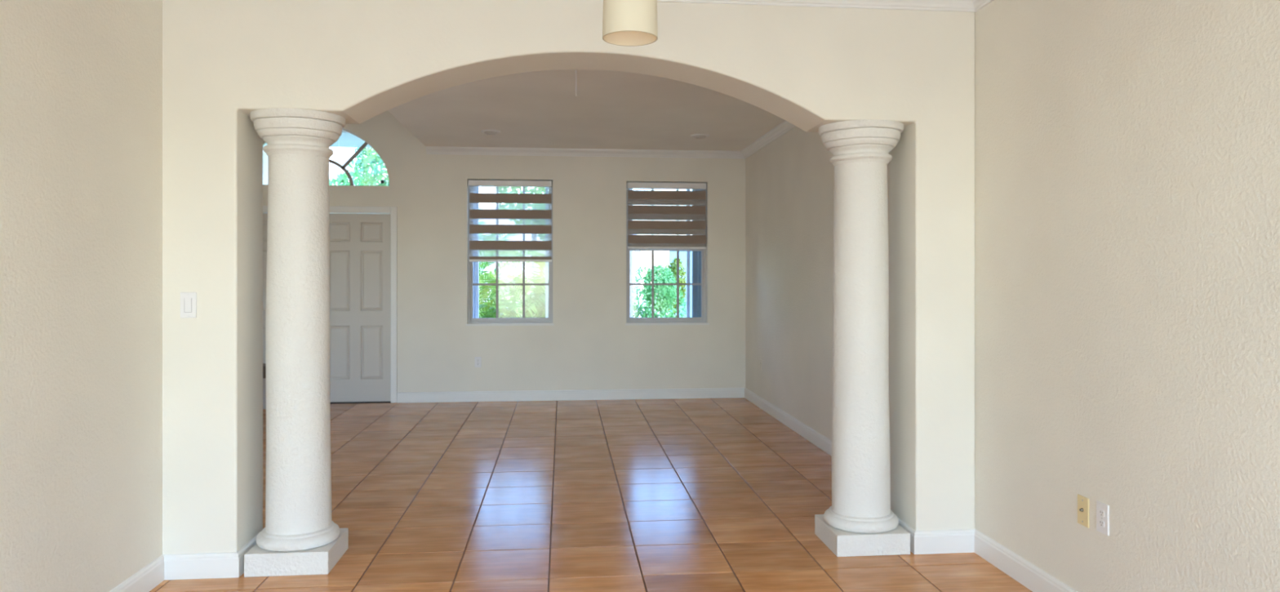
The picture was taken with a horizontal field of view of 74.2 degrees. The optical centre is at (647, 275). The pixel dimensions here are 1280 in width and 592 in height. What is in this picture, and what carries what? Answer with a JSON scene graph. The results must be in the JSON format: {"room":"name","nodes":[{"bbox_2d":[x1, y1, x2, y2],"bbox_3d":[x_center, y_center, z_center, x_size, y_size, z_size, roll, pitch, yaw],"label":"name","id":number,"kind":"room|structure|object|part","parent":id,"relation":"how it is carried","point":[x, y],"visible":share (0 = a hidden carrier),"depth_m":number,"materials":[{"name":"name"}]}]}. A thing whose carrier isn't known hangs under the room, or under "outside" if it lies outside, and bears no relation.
{"room":"empty living room","nodes":[
{"label":"empty living room","id":0,"kind":"room"},
{"bbox_2d":[0,0,162,591],"bbox_3d":[-1.990,-0.007,0.953,0.150,2.775,5.795,0,0,-6],"label":"wall","id":1,"kind":"structure","parent":0,"point":[81,81],"depth_m":3.18,"materials":[{"name":"paint"}]},
{"bbox_2d":[109,534,257,591],"bbox_3d":[-1.922,1.324,1.219,0.638,0.112,6.010,0,0,-6],"label":"baseboard","id":2,"kind":"structure","parent":1,"relation":"attached to","point":[206,565],"depth_m":3.84,"materials":[{"name":"paint"}]},
{"bbox_2d":[262,143,267,184],"bbox_3d":[-4.674,-0.025,9.767,0.350,3.110,1.130,0,0,-6],"label":"sky","id":3,"kind":"structure","parent":0,"point":[264,155],"depth_m":9.99,"materials":[{"name":"paint"}]},
{"bbox_2d":[329,130,372,147],"bbox_3d":[-3.804,-1.825,9.854,3.100,0.490,1.130,0,0,-6],"label":"sky","id":4,"kind":"structure","parent":0,"point":[346,139],"depth_m":10.00,"materials":[{"name":"paint"}]},
{"bbox_2d":[262,110,745,394],"bbox_3d":[-1.794,-0.520,9.378,5.805,3.800,0.220,0,0,-6],"label":"wall","id":5,"kind":"structure","parent":0,"point":[589,344],"depth_m":9.36,"materials":[{"name":"paint"}]},
{"bbox_2d":[262,213,267,363],"bbox_3d":[-3.920,0.349,9.064,0.756,2.037,0.110,0,0,-6],"label":"door","id":6,"kind":"structure","parent":5,"relation":"in","point":[264,215],"depth_m":9.06,"materials":[{"name":"paint"}]},
{"bbox_3d":[-4.096,0.835,9.080,0.234,0.580,0.038,0,0,-6],"label":"panel","id":7,"kind":"part","parent":6,"relation":"part of","materials":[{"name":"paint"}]},
{"bbox_3d":[-4.096,0.059,9.080,0.234,0.653,0.038,0,0,-6],"label":"panel","id":8,"kind":"part","parent":6,"relation":"part of","materials":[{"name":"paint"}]},
{"bbox_3d":[-4.096,-0.469,9.080,0.234,0.213,0.038,0,0,-6],"label":"panel","id":9,"kind":"part","parent":6,"relation":"part of","materials":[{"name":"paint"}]},
{"bbox_2d":[262,128,386,186],"bbox_3d":[-3.599,-1.305,9.221,1.580,0.672,0.050,0,0,-6],"label":"window","id":10,"kind":"structure","parent":5,"relation":"in","point":[360,149],"depth_m":9.24,"materials":[{"name":"paint"}]},
{"bbox_3d":[-3.599,-1.305,9.221,1.580,0.672,0.050,0,0,-6],"label":"frame","id":11,"kind":"part","parent":10,"relation":"part of","materials":[{"name":"paint"}]},
{"bbox_2d":[262,205,396,402],"bbox_3d":[-3.540,0.318,9.083,1.656,2.125,0.018,0,0,-6],"label":"trim","id":12,"kind":"structure","parent":5,"relation":"attached to","point":[340,209],"depth_m":9.15,"materials":[{"name":"paint"}]},
{"bbox_2d":[328,213,391,402],"bbox_3d":[-3.164,0.349,9.139,0.756,2.037,0.110,0,0,-6],"label":"door","id":13,"kind":"structure","parent":5,"relation":"in","point":[360,244],"depth_m":9.16,"materials":[{"name":"paint"}]},
{"bbox_3d":[-3.340,-0.469,9.156,0.234,0.213,0.038,0,0,-6],"label":"panel","id":14,"kind":"part","parent":13,"relation":"part of","materials":[{"name":"paint"}]},
{"bbox_3d":[-3.340,0.059,9.156,0.234,0.653,0.038,0,0,-6],"label":"panel","id":15,"kind":"part","parent":13,"relation":"part of","materials":[{"name":"paint"}]},
{"bbox_3d":[-3.340,0.835,9.156,0.234,0.580,0.038,0,0,-6],"label":"panel","id":16,"kind":"part","parent":13,"relation":"part of","materials":[{"name":"paint"}]},
{"bbox_3d":[-2.995,-0.469,9.191,0.234,0.213,0.038,0,0,-6],"label":"panel","id":17,"kind":"part","parent":13,"relation":"part of","materials":[{"name":"paint"}]},
{"bbox_3d":[-2.995,0.059,9.191,0.234,0.653,0.038,0,0,-6],"label":"panel","id":18,"kind":"part","parent":13,"relation":"part of","materials":[{"name":"paint"}]},
{"bbox_3d":[-2.995,0.835,9.191,0.234,0.580,0.038,0,0,-6],"label":"panel","id":19,"kind":"part","parent":13,"relation":"part of","materials":[{"name":"paint"}]},
{"bbox_2d":[329,400,391,403],"bbox_3d":[-3.551,1.375,9.191,1.524,0.015,0.200,0,0,-6],"label":"trim","id":20,"kind":"structure","parent":5,"relation":"attached to","point":[390,401],"depth_m":9.17,"materials":[{"name":"grey"}]},
{"bbox_2d":[474,356,481,367],"bbox_3d":[-1.857,0.948,9.257,0.072,0.116,0.008,0,0,-6],"label":"wall outlet","id":21,"kind":"object","parent":5,"relation":"attached to","point":[477,360],"visible":1,"depth_m":9.25,"materials":[{"name":"white plastic"}]},
{"bbox_2d":[466,179,554,325],"bbox_3d":[-1.518,-0.253,9.370,0.955,1.607,0.194,0,0,-6],"label":"window","id":22,"kind":"structure","parent":5,"relation":"in","point":[497,321],"depth_m":9.41,"materials":[{"name":"white metal"}]},
{"bbox_2d":[472,186,479,317],"bbox_3d":[-1.964,-0.270,9.552,0.161,1.740,0.100,0,0,-6],"label":"shutter","id":23,"kind":"object","parent":22,"relation":"attached to","point":[476,188],"visible":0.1,"depth_m":9.52,"materials":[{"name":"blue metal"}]},
{"bbox_3d":[-1.967,-0.270,9.551,0.035,1.700,0.060,0,0,-6],"label":"blade","id":24,"kind":"part","parent":23,"relation":"part of","materials":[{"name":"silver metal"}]},
{"bbox_3d":[-1.925,-0.270,9.545,0.035,1.700,0.060,0,0,-6],"label":"blade","id":25,"kind":"part","parent":23,"relation":"part of","materials":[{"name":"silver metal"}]},
{"bbox_2d":[468,179,551,262],"bbox_3d":[-1.514,-0.597,9.335,0.910,0.894,0.071,0,0,-6],"label":"zebra blind","id":26,"kind":"object","parent":22,"relation":"attached to","point":[473,197],"visible":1,"depth_m":9.34,"materials":[{"name":"brown fabric"}]},
{"bbox_3d":[-1.515,0.540,9.334,0.955,0.022,0.122,0,0,-6],"label":"sill","id":27,"kind":"part","parent":22,"relation":"part of","materials":[{"name":"paint"}]},
{"bbox_3d":[-1.527,-0.651,9.455,0.879,0.749,0.024,0,0,-6],"label":"sash","id":28,"kind":"part","parent":22,"relation":"part of","materials":[{"name":"white metal"}]},
{"bbox_3d":[-1.524,0.097,9.427,0.879,0.820,0.024,0,0,-6],"label":"sash","id":29,"kind":"part","parent":22,"relation":"part of","materials":[{"name":"glass"}]},
{"bbox_2d":[545,186,548,317],"bbox_3d":[-1.111,-0.270,9.637,0.144,1.740,0.100,0,0,-6],"label":"shutter","id":30,"kind":"object","parent":22,"relation":"attached to","point":[546,188],"visible":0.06,"depth_m":9.60,"materials":[{"name":"silver metal"}]},
{"bbox_2d":[396,387,744,402],"bbox_3d":[-0.812,1.324,9.358,3.825,0.112,0.015,0,0,-6],"label":"baseboard","id":31,"kind":"structure","parent":5,"relation":"attached to","point":[701,393],"depth_m":9.35,"materials":[{"name":"paint"}]},
{"bbox_2d":[625,182,708,325],"bbox_3d":[0.211,-0.247,9.544,0.939,1.606,0.194,0,0,-6],"label":"window","id":32,"kind":"structure","parent":5,"relation":"in","point":[629,321],"depth_m":9.58,"materials":[{"name":"white metal"}]},
{"bbox_2d":[629,188,632,317],"bbox_3d":[-0.227,-0.270,9.726,0.152,1.740,0.100,0,0,-6],"label":"shutter","id":33,"kind":"object","parent":32,"relation":"attached to","point":[631,251],"visible":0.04,"depth_m":9.69,"materials":[{"name":"silver metal"}]},
{"bbox_3d":[0.202,-0.648,9.628,0.863,0.743,0.024,0,0,-6],"label":"sash","id":34,"kind":"part","parent":32,"relation":"part of","materials":[{"name":"brown fabric"}]},
{"bbox_3d":[0.205,0.100,9.601,0.863,0.825,0.024,0,0,-6],"label":"sash","id":35,"kind":"part","parent":32,"relation":"part of","materials":[{"name":"glass"}]},
{"bbox_2d":[626,182,706,248],"bbox_3d":[0.216,-0.669,9.509,0.897,0.738,0.071,0,0,-6],"label":"zebra blind","id":36,"kind":"object","parent":32,"relation":"attached to","point":[642,204],"visible":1,"depth_m":9.52,"materials":[{"name":"brown fabric"}]},
{"bbox_3d":[0.214,0.545,9.508,0.939,0.022,0.122,0,0,-6],"label":"sill","id":37,"kind":"part","parent":32,"relation":"part of","materials":[{"name":"paint"}]},
{"bbox_2d":[686,189,689,317],"bbox_3d":[0.470,-0.270,9.796,0.083,1.740,0.100,0,0,-6],"label":"shutter","id":38,"kind":"object","parent":32,"relation":"attached to","point":[687,252],"visible":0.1,"depth_m":9.76,"materials":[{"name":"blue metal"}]},
{"bbox_2d":[692,189,701,317],"bbox_3d":[0.619,-0.270,9.811,0.247,1.740,0.100,0,0,-6],"label":"shutter","id":39,"kind":"object","parent":32,"relation":"attached to","point":[696,255],"visible":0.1,"depth_m":9.77,"materials":[{"name":"blue metal"}]},
{"bbox_3d":[0.547,-0.270,9.794,0.059,1.700,0.060,0,0,-6],"label":"blade","id":40,"kind":"part","parent":39,"relation":"part of","materials":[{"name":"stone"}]},
{"bbox_3d":[0.614,-0.270,9.810,0.059,1.700,0.060,0,0,-6],"label":"blade","id":41,"kind":"part","parent":39,"relation":"part of","materials":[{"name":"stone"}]},
{"bbox_2d":[162,0,974,554],"bbox_3d":[-1.265,-0.520,4.114,5.805,3.800,0.350,0,0,-6],"label":"wall","id":42,"kind":"structure","parent":0,"point":[811,68],"depth_m":4.04,"materials":[{"name":"paint"}]},
{"bbox_2d":[180,292,196,317],"bbox_3d":[-2.091,0.135,3.850,0.072,0.116,0.010,0,0,-6],"label":"light switch","id":43,"kind":"object","parent":42,"relation":"attached to","point":[188,300],"visible":1,"depth_m":3.85,"materials":[{"name":"white plastic"}]},
{"bbox_3d":[-2.091,0.135,3.850,0.033,0.067,0.003,0,0,-6],"label":"rocker frame","id":44,"kind":"part","parent":43,"relation":"part of","materials":[{"name":"white plastic"}]},
{"bbox_2d":[387,69,784,151],"bbox_3d":[-0.260,-1.455,3.818,3.865,0.120,11.150,0,0,-6],"label":"ceiling","id":45,"kind":"structure","parent":0,"point":[611,109],"depth_m":7.38,"materials":[{"name":"paint"}]},
{"bbox_2d":[480,129,500,134],"bbox_3d":[-1.521,-1.382,8.189,0.188,0.026,0.188,0,0,-6],"label":"recessed light","id":46,"kind":"object","parent":45,"relation":"in","point":[486,131],"visible":1,"depth_m":8.14,"materials":[{"name":"paint"}]},
{"bbox_2d":[575,69,576,96],"bbox_3d":[-0.447,-1.258,5.282,0.006,0.275,0.006,0,0,17],"label":"hanging cord","id":47,"kind":"object","parent":45,"relation":"hanging from","point":[575,69],"visible":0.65,"depth_m":5.28,"materials":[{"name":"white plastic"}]},
{"bbox_2d":[690,133,709,138],"bbox_3d":[0.521,-1.382,8.424,0.188,0.026,0.188,0,0,-6],"label":"recessed light","id":48,"kind":"object","parent":45,"relation":"in","point":[695,135],"visible":1,"depth_m":8.38,"materials":[{"name":"paint"}]},
{"bbox_2d":[149,397,1032,591],"bbox_3d":[-1.226,1.440,3.721,5.805,0.120,11.150,0,0,-6],"label":"floor","id":49,"kind":"structure","parent":0,"point":[674,495],"depth_m":5.18,"materials":[{"name":"tile"}]},
{"bbox_2d":[262,363,266,408],"bbox_3d":[-4.144,1.157,8.835,0.420,0.445,0.290,0,0,-6],"label":"storage box","id":50,"kind":"object","parent":49,"relation":"on","point":[264,364],"visible":0.02,"depth_m":8.72,"materials":[{"name":"beige"}]},
{"bbox_3d":[-4.144,0.998,8.835,0.420,0.125,0.290,0,0,-6],"label":"lid","id":51,"kind":"part","parent":50,"relation":"part of","materials":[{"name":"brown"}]},
{"bbox_2d":[244,107,348,577],"bbox_3d":[-1.679,0.309,4.069,0.426,2.142,0.426,0,0,-6],"label":"column","id":52,"kind":"structure","parent":49,"relation":"on","point":[300,536],"depth_m":3.94,"materials":[{"name":"paint"}]},
{"bbox_2d":[814,119,910,556],"bbox_3d":[1.095,0.309,4.348,0.426,2.142,0.426,0,0,-6],"label":"column","id":53,"kind":"structure","parent":49,"relation":"on","point":[860,521],"depth_m":4.22,"materials":[{"name":"paint"}]},
{"bbox_2d":[602,0,657,45],"bbox_3d":[-0.042,-0.976,1.990,0.130,0.838,0.130,0,0,-6],"label":"pendant lamp","id":54,"kind":"object","parent":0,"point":[624,22],"visible":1,"depth_m":1.94,"materials":[{"name":"beige glass"}]},
{"bbox_2d":[745,0,1279,591],"bbox_3d":[1.751,0.043,4.131,0.200,2.875,11.370,0,0,-6],"label":"wall","id":55,"kind":"structure","parent":0,"point":[1127,152],"depth_m":3.17,"materials":[{"name":"paint"}]},
{"bbox_2d":[425,120,795,159],"bbox_3d":[-0.400,-1.356,6.892,3.529,0.078,5.005,0,0,-6],"label":"trim","id":56,"kind":"structure","parent":55,"relation":"attached to","point":[784,126],"depth_m":9.30,"materials":[{"name":"paint"}]},
{"bbox_2d":[657,0,994,12],"bbox_3d":[0.000,-1.356,1.229,3.865,0.078,5.645,0,0,-6],"label":"trim","id":57,"kind":"structure","parent":55,"relation":"attached to","point":[972,6],"depth_m":4.16,"materials":[{"name":"paint"}]},
{"bbox_2d":[744,387,1077,591],"bbox_3d":[1.493,1.324,4.070,0.325,0.112,11.000,0,0,-6],"label":"baseboard","id":58,"kind":"structure","parent":55,"relation":"attached to","point":[1028,575],"depth_m":4.19,"materials":[{"name":"paint"}]},
{"bbox_2d":[1077,493,1088,528],"bbox_3d":[1.720,0.933,3.351,0.016,0.116,0.072,0,0,-6],"label":"cable plate","id":59,"kind":"object","parent":55,"relation":"attached to","point":[1082,501],"visible":1,"depth_m":3.34,"materials":[{"name":"beige plastic"}]},
{"bbox_2d":[1096,500,1109,535],"bbox_3d":[1.737,0.927,3.231,0.008,0.116,0.072,0,0,-6],"label":"wall outlet","id":60,"kind":"object","parent":55,"relation":"attached to","point":[1102,509],"visible":1,"depth_m":3.22,"materials":[{"name":"white plastic"}]},
{"bbox_2d":[1098,519,1104,527],"bbox_3d":[1.734,0.947,3.231,0.003,0.025,0.033,0,0,-6],"label":"receptacle","id":61,"kind":"object","parent":60,"relation":"attached to","point":[1101,522],"depth_m":3.23,"materials":[{"name":"grey plastic"}]},
{"bbox_2d":[1098,509,1104,516],"bbox_3d":[1.734,0.907,3.231,0.003,0.025,0.033,0,0,-6],"label":"receptacle","id":62,"kind":"object","parent":60,"relation":"attached to","point":[1101,512],"depth_m":3.23,"materials":[{"name":"grey plastic"}]},
{"label":"outside","id":63,"kind":"structure","parent":0,"visible":0},
{"bbox_3d":[-1.430,1.655,14.238,60.000,0.250,9.380,0,0,-6],"label":"ground","id":64,"kind":"structure","parent":63,"visible":0},
{"bbox_2d":[479,233,545,317],"bbox_3d":[-1.676,0.454,12.343,2.339,2.152,2.364,0,0,-6],"label":"areca palm","id":65,"kind":"object","parent":64,"relation":"on","point":[533,300],"visible":0.3,"depth_m":11.96,"materials":[{"name":"green plant"}]},
{"bbox_2d":[479,233,545,317],"bbox_3d":[-3.044,0.383,15.173,2.627,2.294,2.591,0,0,-6],"label":"areca palm","id":66,"kind":"object","parent":64,"relation":"on","point":[482,264],"visible":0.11,"depth_m":14.98,"materials":[{"name":"green plant"}]},
{"bbox_2d":[480,268,545,316],"bbox_3d":[-3.413,0.716,18.160,4.085,1.790,0.932,0,0,-6],"label":"hedge","id":67,"kind":"object","parent":64,"relation":"on","point":[508,274],"visible":0.02,"depth_m":18.11,"materials":[{"name":"green plant"}]},
{"bbox_2d":[632,263,686,317],"bbox_3d":[0.054,0.675,12.729,1.192,1.734,0.943,0,0,-6],"label":"leafy shrub","id":68,"kind":"object","parent":64,"relation":"on","point":[663,303],"visible":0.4,"depth_m":12.47,"materials":[{"name":"green plant"}]},
{"bbox_2d":[658,256,686,317],"bbox_3d":[0.410,0.612,13.708,0.518,1.840,0.511,0,0,-6],"label":"shrub","id":69,"kind":"object","parent":64,"relation":"on","point":[673,264],"visible":0.28,"depth_m":13.62,"materials":[{"name":"green plant"}]},
{"bbox_2d":[669,251,692,317],"bbox_3d":[3.017,0.420,18.494,5.180,2.220,0.280,0,0,-6],"label":"wall","id":70,"kind":"structure","parent":64,"relation":"on","point":[682,255],"depth_m":18.17,"materials":[{"name":"paint"}]},
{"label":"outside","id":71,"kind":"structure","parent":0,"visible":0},
{"bbox_2d":[632,296,667,317],"bbox_3d":[-3.947,1.650,39.302,60.000,0.260,41.000,0,0,-6],"label":"street","id":72,"kind":"structure","parent":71,"point":[642,300],"depth_m":36.88,"materials":[{"name":"white"}]},
{"bbox_2d":[353,147,389,186],"bbox_3d":[-5.481,-1.456,19.559,2.649,5.997,2.365,0,0,-6],"label":"street tree","id":73,"kind":"object","parent":72,"relation":"on","point":[362,162],"visible":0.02,"depth_m":18.84,"materials":[{"name":"green plant"}]},
{"bbox_2d":[328,151,485,240],"bbox_3d":[-6.965,-1.014,23.442,4.897,5.179,2.981,0,0,-6],"label":"street tree","id":74,"kind":"object","parent":72,"relation":"on","point":[343,178],"visible":0.02,"depth_m":22.74,"materials":[{"name":"green plant"}]},
{"bbox_2d":[493,186,545,317],"bbox_3d":[-3.291,-0.989,26.806,3.146,5.102,2.412,0,0,-6],"label":"street tree","id":75,"kind":"object","parent":72,"relation":"on","point":[511,206],"visible":0.12,"depth_m":26.40,"materials":[{"name":"green plant"}]},
{"bbox_2d":[479,206,640,307],"bbox_3d":[-9.570,-0.870,40.245,19.200,4.800,7.200,0,0,-6],"label":"house","id":76,"kind":"structure","parent":72,"relation":"on","point":[636,254],"depth_m":38.13,"materials":[{"name":"paint"}]}
]}

